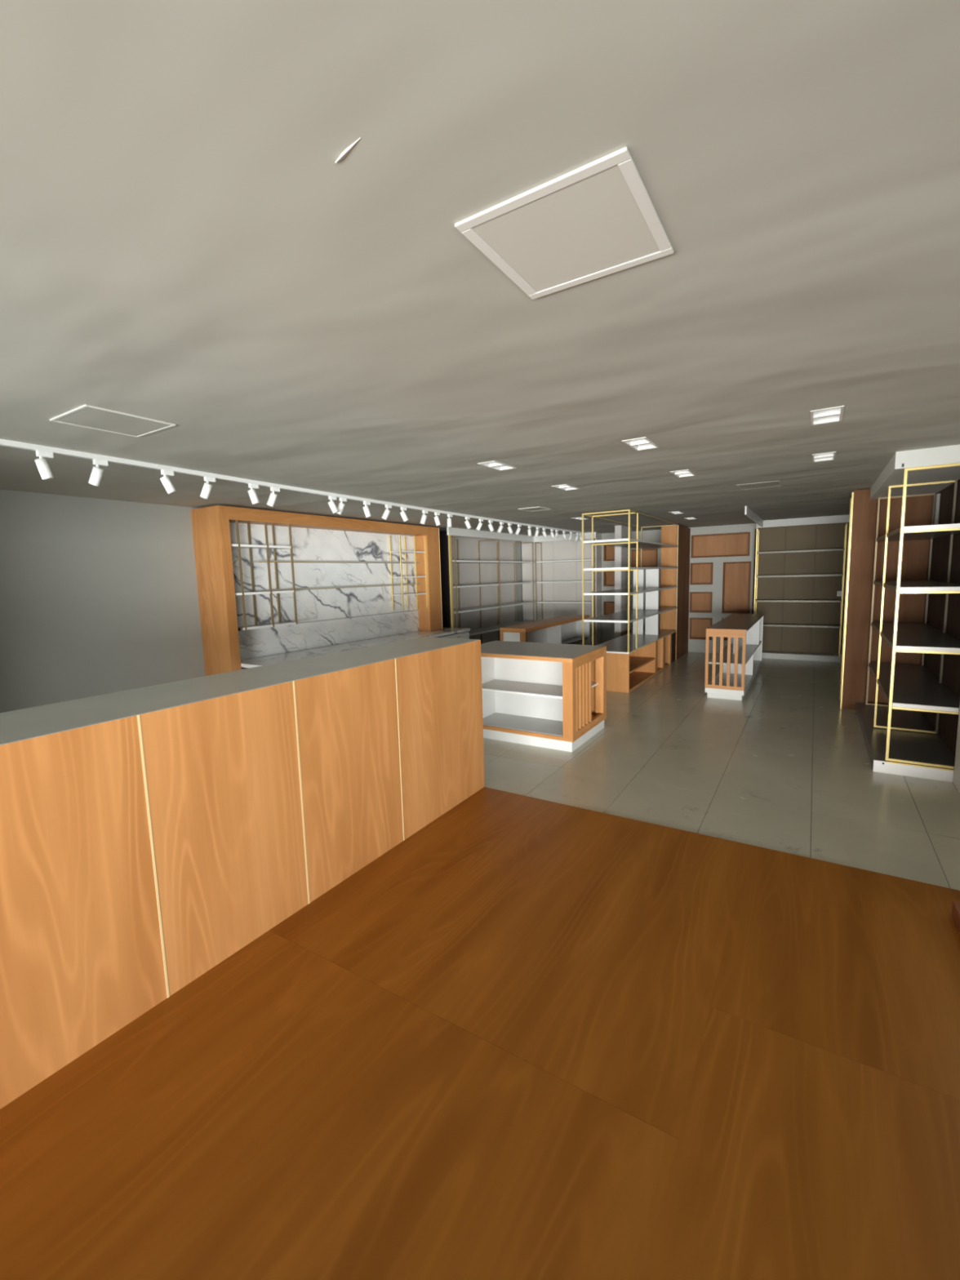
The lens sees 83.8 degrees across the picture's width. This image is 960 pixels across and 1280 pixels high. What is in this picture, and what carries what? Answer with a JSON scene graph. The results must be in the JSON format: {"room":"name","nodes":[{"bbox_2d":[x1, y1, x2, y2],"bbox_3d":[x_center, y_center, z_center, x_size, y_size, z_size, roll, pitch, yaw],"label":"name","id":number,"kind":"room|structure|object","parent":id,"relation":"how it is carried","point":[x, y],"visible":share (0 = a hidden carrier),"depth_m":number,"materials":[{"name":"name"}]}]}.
{"room":"shop","nodes":[
{"label":"shop","id":0,"kind":"room"},
{"bbox_2d":[0,489,523,712],"bbox_3d":[-2.354,-0.423,7.307,0.120,2.470,12.700,3,8,32],"label":"wall","id":1,"kind":"structure","parent":0,"point":[98,597],"depth_m":5.07,"materials":[{"name":"grey paint"}]},
{"bbox_2d":[0,0,959,536],"bbox_3d":[0.707,-1.487,5.296,7.310,0.001,12.800,3,8,32],"label":"ceiling","id":2,"kind":"structure","parent":0,"point":[184,242],"depth_m":1.37,"materials":[{"name":"paint"}]},
{"bbox_2d":[48,404,176,437],"bbox_3d":[-1.849,-1.099,2.704,0.390,0.008,0.410,3,8,32],"label":"ceiling panel","id":3,"kind":"object","parent":2,"relation":"attached to","point":[89,416],"visible":1,"depth_m":2.68,"materials":[{"name":"paint"}]},
{"bbox_2d":[0,439,582,533],"bbox_3d":[-0.540,-1.596,6.604,0.103,0.030,10.294,3,8,30],"label":"track","id":4,"kind":"object","parent":2,"relation":"attached to","point":[4,442],"visible":0.96,"depth_m":4.03,"materials":[{"name":"white metal"}]},
{"bbox_2d":[34,449,53,479],"bbox_3d":[-2.556,-1.024,3.144,0.076,0.164,0.088,3,8,32],"label":"track spotlight","id":5,"kind":"object","parent":4,"relation":"attached to","point":[42,465],"visible":1,"depth_m":3.12,"materials":[{"name":"white paint"}]},
{"bbox_2d":[88,458,108,486],"bbox_3d":[-2.431,-1.060,3.404,0.104,0.163,0.087,-1,7,8],"label":"track spotlight","id":6,"kind":"object","parent":4,"relation":"attached to","point":[95,477],"visible":1,"depth_m":3.38,"materials":[{"name":"white paint"}]},
{"bbox_2d":[160,469,176,493],"bbox_3d":[-2.195,-1.109,3.761,0.093,0.164,0.077,-7,9,-40],"label":"track spotlight","id":7,"kind":"object","parent":4,"relation":"attached to","point":[165,480],"visible":1,"depth_m":3.74,"materials":[{"name":"white paint"}]},
{"bbox_2d":[200,476,215,499],"bbox_3d":[-2.066,-1.148,4.054,0.104,0.163,0.087,-1,7,8],"label":"track spotlight","id":8,"kind":"object","parent":4,"relation":"attached to","point":[205,493],"visible":1,"depth_m":4.02,"materials":[{"name":"white paint"}]},
{"bbox_2d":[247,483,259,504],"bbox_3d":[-1.852,-1.194,4.383,0.077,0.164,0.089,3,8,32],"label":"track spotlight","id":9,"kind":"object","parent":4,"relation":"attached to","point":[252,494],"visible":1,"depth_m":4.36,"materials":[{"name":"white paint"}]},
{"bbox_2d":[266,486,279,506],"bbox_3d":[-1.772,-1.220,4.578,0.104,0.163,0.087,-1,7,8],"label":"track spotlight","id":10,"kind":"object","parent":4,"relation":"attached to","point":[272,499],"visible":1,"depth_m":4.55,"materials":[{"name":"white paint"}]},
{"bbox_2d":[328,495,338,513],"bbox_3d":[-1.412,-1.297,5.138,0.093,0.164,0.077,-7,9,-40],"label":"track spotlight","id":11,"kind":"object","parent":4,"relation":"attached to","point":[331,504],"visible":1,"depth_m":5.12,"materials":[{"name":"white paint"}]},
{"bbox_2d":[336,497,346,515],"bbox_3d":[-1.369,-1.315,5.270,0.104,0.163,0.087,-1,7,8],"label":"track spotlight","id":12,"kind":"object","parent":4,"relation":"attached to","point":[340,507],"visible":0.88,"depth_m":5.24,"materials":[{"name":"white paint"}]},
{"bbox_2d":[362,501,371,517],"bbox_3d":[-1.172,-1.355,5.560,0.077,0.164,0.089,3,8,32],"label":"track spotlight","id":13,"kind":"object","parent":4,"relation":"attached to","point":[366,508],"visible":1,"depth_m":5.54,"materials":[{"name":"white paint"}]},
{"bbox_2d":[382,504,391,519],"bbox_3d":[-1.026,-1.397,5.871,0.107,0.163,0.087,-1,7,8],"label":"track spotlight","id":14,"kind":"object","parent":4,"relation":"attached to","point":[386,513],"visible":1,"depth_m":5.84,"materials":[{"name":"white paint"}]},
{"bbox_2d":[400,506,408,521],"bbox_3d":[-0.865,-1.427,6.091,0.093,0.164,0.077,-7,9,-40],"label":"track spotlight","id":15,"kind":"object","parent":4,"relation":"attached to","point":[402,513],"visible":1,"depth_m":6.07,"materials":[{"name":"white paint"}]},
{"bbox_2d":[420,510,427,524],"bbox_3d":[-0.675,-1.478,6.466,0.086,0.164,0.097,3,8,32],"label":"track spotlight","id":16,"kind":"object","parent":4,"relation":"attached to","point":[424,517],"visible":1,"depth_m":6.43,"materials":[{"name":"white paint"}]},
{"bbox_2d":[434,512,440,525],"bbox_3d":[-0.531,-1.508,6.678,0.077,0.164,0.089,3,8,32],"label":"track spotlight","id":17,"kind":"object","parent":4,"relation":"attached to","point":[436,518],"visible":1,"depth_m":6.65,"materials":[{"name":"white paint"}]},
{"bbox_2d":[446,514,452,527],"bbox_3d":[-0.390,-1.544,6.928,0.057,0.160,0.086,3,8,32],"label":"track spotlight","id":18,"kind":"object","parent":4,"relation":"attached to","point":[449,520],"visible":1,"depth_m":6.90,"materials":[{"name":"white paint"}]},
{"bbox_2d":[464,516,471,528],"bbox_3d":[-0.165,-1.591,7.286,0.093,0.164,0.077,-7,9,-40],"label":"track spotlight","id":19,"kind":"object","parent":4,"relation":"attached to","point":[467,522],"visible":1,"depth_m":7.26,"materials":[{"name":"white paint"}]},
{"bbox_2d":[475,519,483,530],"bbox_3d":[-0.006,-1.635,7.610,0.104,0.163,0.087,-1,7,8],"label":"track spotlight","id":20,"kind":"object","parent":4,"relation":"attached to","point":[480,524],"visible":1,"depth_m":7.58,"materials":[{"name":"white paint"}]},
{"bbox_2d":[488,520,493,531],"bbox_3d":[0.161,-1.666,7.833,0.092,0.164,0.075,-8,9,-41],"label":"track spotlight","id":21,"kind":"object","parent":4,"relation":"attached to","point":[491,527],"visible":1,"depth_m":7.81,"materials":[{"name":"white paint"}]},
{"bbox_2d":[497,522,503,533],"bbox_3d":[0.311,-1.708,8.140,0.104,0.163,0.087,-1,7,8],"label":"track spotlight","id":22,"kind":"object","parent":4,"relation":"attached to","point":[500,527],"visible":1,"depth_m":8.11,"materials":[{"name":"white paint"}]},
{"bbox_2d":[506,523,513,533],"bbox_3d":[0.471,-1.738,8.352,0.092,0.164,0.075,-8,9,-41],"label":"track spotlight","id":23,"kind":"object","parent":4,"relation":"attached to","point":[509,525],"visible":1,"depth_m":8.33,"materials":[{"name":"white paint"}]},
{"bbox_2d":[515,524,521,534],"bbox_3d":[0.615,-1.777,8.642,0.104,0.163,0.087,-1,7,8],"label":"track spotlight","id":24,"kind":"object","parent":4,"relation":"attached to","point":[518,529],"visible":1,"depth_m":8.61,"materials":[{"name":"white paint"}]},
{"bbox_2d":[527,525,531,536],"bbox_3d":[0.834,-1.821,8.952,0.064,0.162,0.087,3,8,32],"label":"track spotlight","id":25,"kind":"object","parent":4,"relation":"attached to","point":[529,531],"visible":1,"depth_m":8.92,"materials":[{"name":"white paint"}]},
{"bbox_2d":[534,527,539,537],"bbox_3d":[0.984,-1.856,9.214,0.082,0.164,0.096,3,8,32],"label":"track spotlight","id":26,"kind":"object","parent":4,"relation":"attached to","point":[536,533],"visible":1,"depth_m":9.18,"materials":[{"name":"white paint"}]},
{"bbox_2d":[542,528,546,537],"bbox_3d":[1.137,-1.885,9.423,0.093,0.164,0.077,-7,9,-40],"label":"track spotlight","id":27,"kind":"object","parent":4,"relation":"attached to","point":[544,532],"visible":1,"depth_m":9.40,"materials":[{"name":"white paint"}]},
{"bbox_2d":[550,528,555,538],"bbox_3d":[1.317,-1.925,9.711,0.093,0.164,0.077,-7,9,-40],"label":"track spotlight","id":28,"kind":"object","parent":4,"relation":"attached to","point":[552,534],"visible":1,"depth_m":9.69,"materials":[{"name":"white paint"}]},
{"bbox_2d":[553,529,558,538],"bbox_3d":[1.413,-1.951,9.902,0.082,0.164,0.096,3,8,32],"label":"track spotlight","id":29,"kind":"object","parent":4,"relation":"attached to","point":[556,531],"visible":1,"depth_m":9.87,"materials":[{"name":"white paint"}]},
{"bbox_2d":[562,530,567,539],"bbox_3d":[1.609,-1.990,10.178,0.089,0.163,0.090,3,8,32],"label":"track spotlight","id":30,"kind":"object","parent":4,"relation":"attached to","point":[563,531],"visible":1,"depth_m":10.16,"materials":[{"name":"white paint"}]},
{"bbox_2d":[568,532,573,540],"bbox_3d":[1.776,-2.032,10.489,0.090,0.164,0.099,3,8,32],"label":"track spotlight","id":31,"kind":"object","parent":4,"relation":"attached to","point":[571,533],"visible":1,"depth_m":10.46,"materials":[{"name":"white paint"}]},
{"bbox_2d":[574,533,578,541],"bbox_3d":[1.956,-2.071,10.773,0.082,0.164,0.096,3,8,32],"label":"track spotlight","id":32,"kind":"object","parent":4,"relation":"attached to","point":[577,534],"visible":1,"depth_m":10.74,"materials":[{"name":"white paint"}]},
{"bbox_2d":[578,533,582,541],"bbox_3d":[2.057,-2.090,10.905,0.077,0.164,0.089,3,8,32],"label":"track spotlight","id":33,"kind":"object","parent":4,"relation":"attached to","point":[580,534],"visible":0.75,"depth_m":10.88,"materials":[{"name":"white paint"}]},
{"bbox_2d":[334,137,359,163],"bbox_3d":[-0.253,-0.942,1.031,0.082,0.008,0.011,5,10,44],"label":"flake","id":34,"kind":"object","parent":2,"relation":"attached to","point":[345,153],"visible":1,"depth_m":1.03,"materials":[{"name":"white"}]},
{"bbox_2d":[477,460,516,471],"bbox_3d":[0.130,-1.361,4.047,0.149,0.089,0.334,3,8,32],"label":"recessed light","id":35,"kind":"object","parent":2,"relation":"in","point":[494,464],"visible":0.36,"depth_m":4.06,"materials":[{"name":"white plastic"}]},
{"bbox_2d":[518,506,551,511],"bbox_3d":[0.694,-1.665,6.807,0.300,0.008,0.330,3,8,32],"label":"ceiling panel","id":36,"kind":"object","parent":2,"relation":"attached to","point":[533,508],"visible":1,"depth_m":6.79,"materials":[{"name":"paint"}]},
{"bbox_2d":[454,146,673,299],"bbox_3d":[0.221,-0.988,1.318,0.407,0.008,0.410,3,8,32],"label":"ceiling panel","id":37,"kind":"object","parent":2,"relation":"attached to","point":[597,219],"visible":1,"depth_m":1.28,"materials":[{"name":"white plastic"}]},
{"bbox_2d":[533,532,596,542],"bbox_3d":[1.786,-2.195,11.441,1.460,0.130,0.040,3,8,32],"label":"trim","id":38,"kind":"structure","parent":2,"relation":"attached to","point":[588,535],"depth_m":11.44,"materials":[{"name":"white paint"}]},
{"bbox_2d":[551,484,579,490],"bbox_3d":[0.828,-1.514,5.157,0.149,0.089,0.334,3,8,32],"label":"recessed light","id":39,"kind":"object","parent":2,"relation":"in","point":[566,486],"visible":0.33,"depth_m":5.17,"materials":[{"name":"white plastic"}]},
{"bbox_2d":[572,517,588,519],"bbox_3d":[1.530,-1.898,8.170,0.149,0.089,0.334,3,8,32],"label":"recessed light","id":40,"kind":"object","parent":2,"relation":"in","point":[578,518],"visible":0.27,"depth_m":8.19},
{"bbox_2d":[622,436,658,450],"bbox_3d":[1.046,-1.317,3.477,0.149,0.089,0.334,3,8,32],"label":"recessed light","id":41,"kind":"object","parent":2,"relation":"in","point":[641,443],"visible":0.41,"depth_m":3.49,"materials":[{"name":"white plastic"}]},
{"bbox_2d":[668,511,684,514],"bbox_3d":[2.834,-1.878,7.710,0.149,0.089,0.334,3,8,32],"label":"recessed light","id":42,"kind":"object","parent":2,"relation":"in","point":[676,512],"visible":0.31,"depth_m":7.73,"materials":[{"name":"white plastic"}]},
{"bbox_2d":[670,469,696,477],"bbox_3d":[1.744,-1.470,4.587,0.149,0.089,0.334,3,8,32],"label":"recessed light","id":43,"kind":"object","parent":2,"relation":"in","point":[686,473],"visible":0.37,"depth_m":4.60,"materials":[{"name":"white plastic"}]},
{"bbox_2d":[684,517,697,519],"bbox_3d":[3.406,-2.006,8.641,0.149,0.089,0.334,3,8,32],"label":"recessed light","id":44,"kind":"object","parent":2,"relation":"in","point":[687,518],"visible":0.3,"depth_m":8.67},
{"bbox_2d":[744,506,763,527],"bbox_3d":[4.269,-1.891,8.293,0.020,0.110,2.700,3,8,32],"label":"trim","id":45,"kind":"structure","parent":2,"relation":"attached to","point":[748,513],"depth_m":7.98,"materials":[{"name":"white paint"}]},
{"bbox_2d":[737,480,781,489],"bbox_3d":[2.801,-1.550,5.362,0.370,0.002,0.380,3,8,32],"label":"ceiling panel","id":46,"kind":"object","parent":2,"relation":"attached to","point":[775,483],"visible":1,"depth_m":5.35,"materials":[{"name":"paint"}]},
{"bbox_2d":[755,515,849,528],"bbox_3d":[5.736,-2.010,8.984,1.950,0.120,0.040,3,8,32],"label":"trim","id":47,"kind":"structure","parent":2,"relation":"attached to","point":[839,518],"depth_m":9.09,"materials":[{"name":"white paint"}]},
{"bbox_2d":[812,451,835,462],"bbox_3d":[2.605,-1.429,4.051,0.149,0.089,0.334,3,8,32],"label":"recessed light","id":48,"kind":"object","parent":2,"relation":"in","point":[828,455],"visible":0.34,"depth_m":4.07,"materials":[{"name":"white plastic"}]},
{"bbox_2d":[810,405,844,425],"bbox_3d":[1.908,-1.275,2.941,0.149,0.089,0.334,3,8,32],"label":"recessed light","id":49,"kind":"object","parent":2,"relation":"in","point":[832,414],"visible":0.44,"depth_m":2.96,"materials":[{"name":"white plastic"}]},
{"bbox_2d":[0,652,959,1279],"bbox_3d":[0.774,1.002,5.597,7.310,0.124,12.800,3,8,32],"label":"floor","id":50,"kind":"structure","parent":0,"point":[673,993],"depth_m":1.82,"materials":[{"name":"wood"}]},
{"bbox_2d":[0,636,484,1109],"bbox_3d":[-1.207,0.777,2.632,0.548,1.151,3.770,3,8,32],"label":"counter","id":51,"kind":"object","parent":50,"relation":"on","point":[150,835],"depth_m":2.19,"materials":[{"name":"brown wood"}]},
{"bbox_2d":[0,636,477,745],"bbox_3d":[-1.225,0.206,2.562,0.544,0.001,3.767,3,8,32],"label":"countertop","id":52,"kind":"structure","parent":51,"relation":"on","point":[19,725],"depth_m":2.38,"materials":[{"name":"grey stone"}]},
{"bbox_2d":[190,505,442,675],"bbox_3d":[-1.881,-0.432,7.466,0.514,2.425,3.870,3,8,32],"label":"display unit","id":53,"kind":"object","parent":50,"relation":"on","point":[342,568],"visible":0.91,"depth_m":6.87,"materials":[{"name":"white stone"}]},
{"bbox_2d":[231,520,297,631],"bbox_3d":[-2.545,-0.739,6.156,0.235,1.195,0.805,3,8,32],"label":"shelf rack","id":54,"kind":"object","parent":53,"relation":"attached to","point":[250,546],"visible":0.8,"depth_m":6.18,"materials":[{"name":"brown metal"}]},
{"bbox_2d":[253,560,419,563],"bbox_3d":[-1.808,-1.085,7.461,0.090,0.022,2.990,3,8,32],"label":"shelf","id":55,"kind":"object","parent":53,"relation":"attached to","point":[255,561],"depth_m":7.22,"materials":[{"name":"grey laminate"}]},
{"bbox_2d":[255,582,420,591],"bbox_3d":[-1.799,-0.748,7.502,0.090,0.022,2.990,3,8,32],"label":"shelf","id":56,"kind":"object","parent":53,"relation":"attached to","point":[353,586],"depth_m":7.31,"materials":[{"name":"grey laminate"}]},
{"bbox_2d":[389,534,427,610],"bbox_3d":[-1.115,-1.061,8.432,0.211,1.140,0.626,3,8,32],"label":"shelf rack","id":57,"kind":"object","parent":53,"relation":"attached to","point":[415,552],"visible":1,"depth_m":8.39,"materials":[{"name":"gold metal"}]},
{"bbox_2d":[240,627,470,669],"bbox_3d":[-1.596,0.389,7.635,0.883,0.740,4.035,3,8,32],"label":"countertop","id":58,"kind":"structure","parent":50,"relation":"on","point":[446,633],"depth_m":7.12,"materials":[{"name":"stone"}]},
{"bbox_2d":[439,530,534,644],"bbox_3d":[0.161,-0.869,10.719,0.512,2.400,3.276,3,8,32],"label":"wall shelving","id":59,"kind":"object","parent":50,"relation":"on","point":[478,583],"visible":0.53,"depth_m":10.74,"materials":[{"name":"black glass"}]},
{"bbox_2d":[446,527,533,542],"bbox_3d":[0.314,-2.033,10.432,0.040,0.130,3.250,3,8,32],"label":"trim","id":60,"kind":"structure","parent":59,"relation":"attached to","point":[451,531],"depth_m":10.12,"materials":[{"name":"white paint"}]},
{"bbox_2d":[480,640,606,751],"bbox_3d":[0.515,0.517,5.574,1.335,0.866,0.920,3,8,32],"label":"display counter","id":61,"kind":"object","parent":50,"relation":"on","point":[549,695],"visible":0.84,"depth_m":5.40,"materials":[{"name":"white laminate"}]},
{"bbox_2d":[481,679,562,696],"bbox_3d":[0.464,0.484,5.358,0.997,0.020,0.450,3,8,32],"label":"shelf","id":62,"kind":"object","parent":61,"relation":"attached to","point":[521,686],"depth_m":5.37,"materials":[{"name":"grey laminate"}]},
{"bbox_2d":[591,681,597,687],"bbox_3d":[1.006,0.462,5.549,0.360,0.015,0.370,3,8,32],"label":"shelf","id":63,"kind":"object","parent":61,"relation":"attached to","point":[593,683],"depth_m":5.54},
{"bbox_2d":[499,614,589,644],"bbox_3d":[1.168,0.102,8.918,0.420,0.850,2.590,3,8,32],"label":"display counter","id":64,"kind":"object","parent":50,"relation":"on","point":[567,628],"visible":0.39,"depth_m":8.82,"materials":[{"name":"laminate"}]},
{"bbox_2d":[561,636,588,644],"bbox_3d":[1.239,0.099,8.891,0.230,0.020,2.520,3,8,32],"label":"shelf","id":65,"kind":"object","parent":64,"relation":"attached to","point":[568,640],"depth_m":9.57,"materials":[{"name":"laminate"}]},
{"bbox_2d":[521,533,601,645],"bbox_3d":[1.754,-1.076,11.901,1.908,2.440,0.480,3,8,32],"label":"wall shelving","id":66,"kind":"object","parent":50,"relation":"on","point":[557,565],"visible":0.61,"depth_m":11.91,"materials":[{"name":"grey laminate"}]},
{"bbox_2d":[582,509,679,692],"bbox_3d":[2.477,-0.675,8.492,0.658,2.425,2.943,3,8,32],"label":"gondola","id":67,"kind":"object","parent":50,"relation":"on","point":[633,658],"visible":0.94,"depth_m":8.10,"materials":[{"name":"brown wood"}]},
{"bbox_2d":[659,524,690,659],"bbox_3d":[3.709,-0.908,10.160,0.300,2.420,1.060,3,8,32],"label":"bookcase","id":68,"kind":"object","parent":50,"relation":"on","point":[668,533],"visible":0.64,"depth_m":9.77,"materials":[{"name":"brown wood"}]},
{"bbox_2d":[704,613,764,700],"bbox_3d":[3.736,0.156,7.751,0.465,0.885,2.550,3,8,32],"label":"display counter","id":69,"kind":"object","parent":50,"relation":"on","point":[740,661],"visible":1,"depth_m":6.85,"materials":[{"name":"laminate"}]},
{"bbox_2d":[708,640,761,665],"bbox_3d":[3.747,0.156,7.768,0.425,0.020,2.470,3,8,32],"label":"shelf","id":70,"kind":"object","parent":69,"relation":"attached to","point":[751,646],"depth_m":7.44,"materials":[{"name":"grey laminate"}]},
{"bbox_2d":[751,522,848,662],"bbox_3d":[5.640,-0.869,9.487,1.390,2.400,0.480,3,8,32],"label":"wall shelving","id":71,"kind":"object","parent":50,"relation":"on","point":[800,550],"visible":0.81,"depth_m":9.51,"materials":[{"name":"brown wood"}]},
{"bbox_2d":[836,591,841,596],"bbox_3d":[6.207,-0.799,9.239,0.070,0.090,0.014,3,8,32],"label":"power outlet","id":72,"kind":"object","parent":71,"relation":"attached to","point":[838,593],"visible":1,"depth_m":9.24,"materials":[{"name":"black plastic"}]},
{"bbox_2d":[839,488,933,710],"bbox_3d":[4.494,-0.429,5.944,0.720,2.440,0.352,3,8,32],"label":"wall shelving","id":73,"kind":"object","parent":50,"relation":"on","point":[918,509],"visible":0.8,"depth_m":5.83,"materials":[{"name":"brown wood"}]},
{"bbox_2d":[856,462,959,782],"bbox_3d":[3.896,-0.261,4.855,0.568,2.400,2.155,3,8,32],"label":"wall shelving","id":74,"kind":"object","parent":50,"relation":"on","point":[914,735],"visible":0.98,"depth_m":4.61,"materials":[{"name":"metal"}]},
{"bbox_2d":[951,901,959,934],"bbox_3d":[1.220,1.493,0.629,0.328,0.071,4.200,3,8,32],"label":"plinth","id":75,"kind":"object","parent":50,"relation":"on","point":[956,905],"visible":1,"depth_m":2.42,"materials":[{"name":"brown wood"}]},
{"bbox_2d":[614,524,631,638],"bbox_3d":[2.676,-0.875,9.999,0.120,2.449,0.650,3,8,32],"label":"column","id":76,"kind":"structure","parent":0,"point":[621,553],"depth_m":9.77,"materials":[{"name":"paint"}]},
{"bbox_2d":[601,523,756,653],"bbox_3d":[3.894,-0.996,10.763,2.930,2.440,0.150,3,8,32],"label":"wall","id":77,"kind":"structure","parent":0,"point":[722,557],"depth_m":10.38,"materials":[{"name":"grey paint"}]},
{"bbox_2d":[757,524,817,648],"bbox_3d":[4.058,-1.022,10.817,7.010,2.470,0.120,3,8,32],"label":"wall","id":78,"kind":"structure","parent":0,"point":[816,524],"depth_m":9.65,"materials":[{"name":"grey paint"}]},
{"bbox_2d":[953,704,959,793],"bbox_3d":[1.961,0.211,1.104,0.320,2.470,6.280,3,8,32],"label":"wall","id":79,"kind":"structure","parent":0,"point":[957,766],"depth_m":3.89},
{"bbox_2d":[870,444,959,499],"bbox_3d":[3.873,-1.440,4.710,0.555,0.124,2.150,3,8,32],"label":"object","id":80,"kind":"structure","parent":79,"relation":"attached to","point":[892,474],"depth_m":4.19,"materials":[{"name":"white paint"}]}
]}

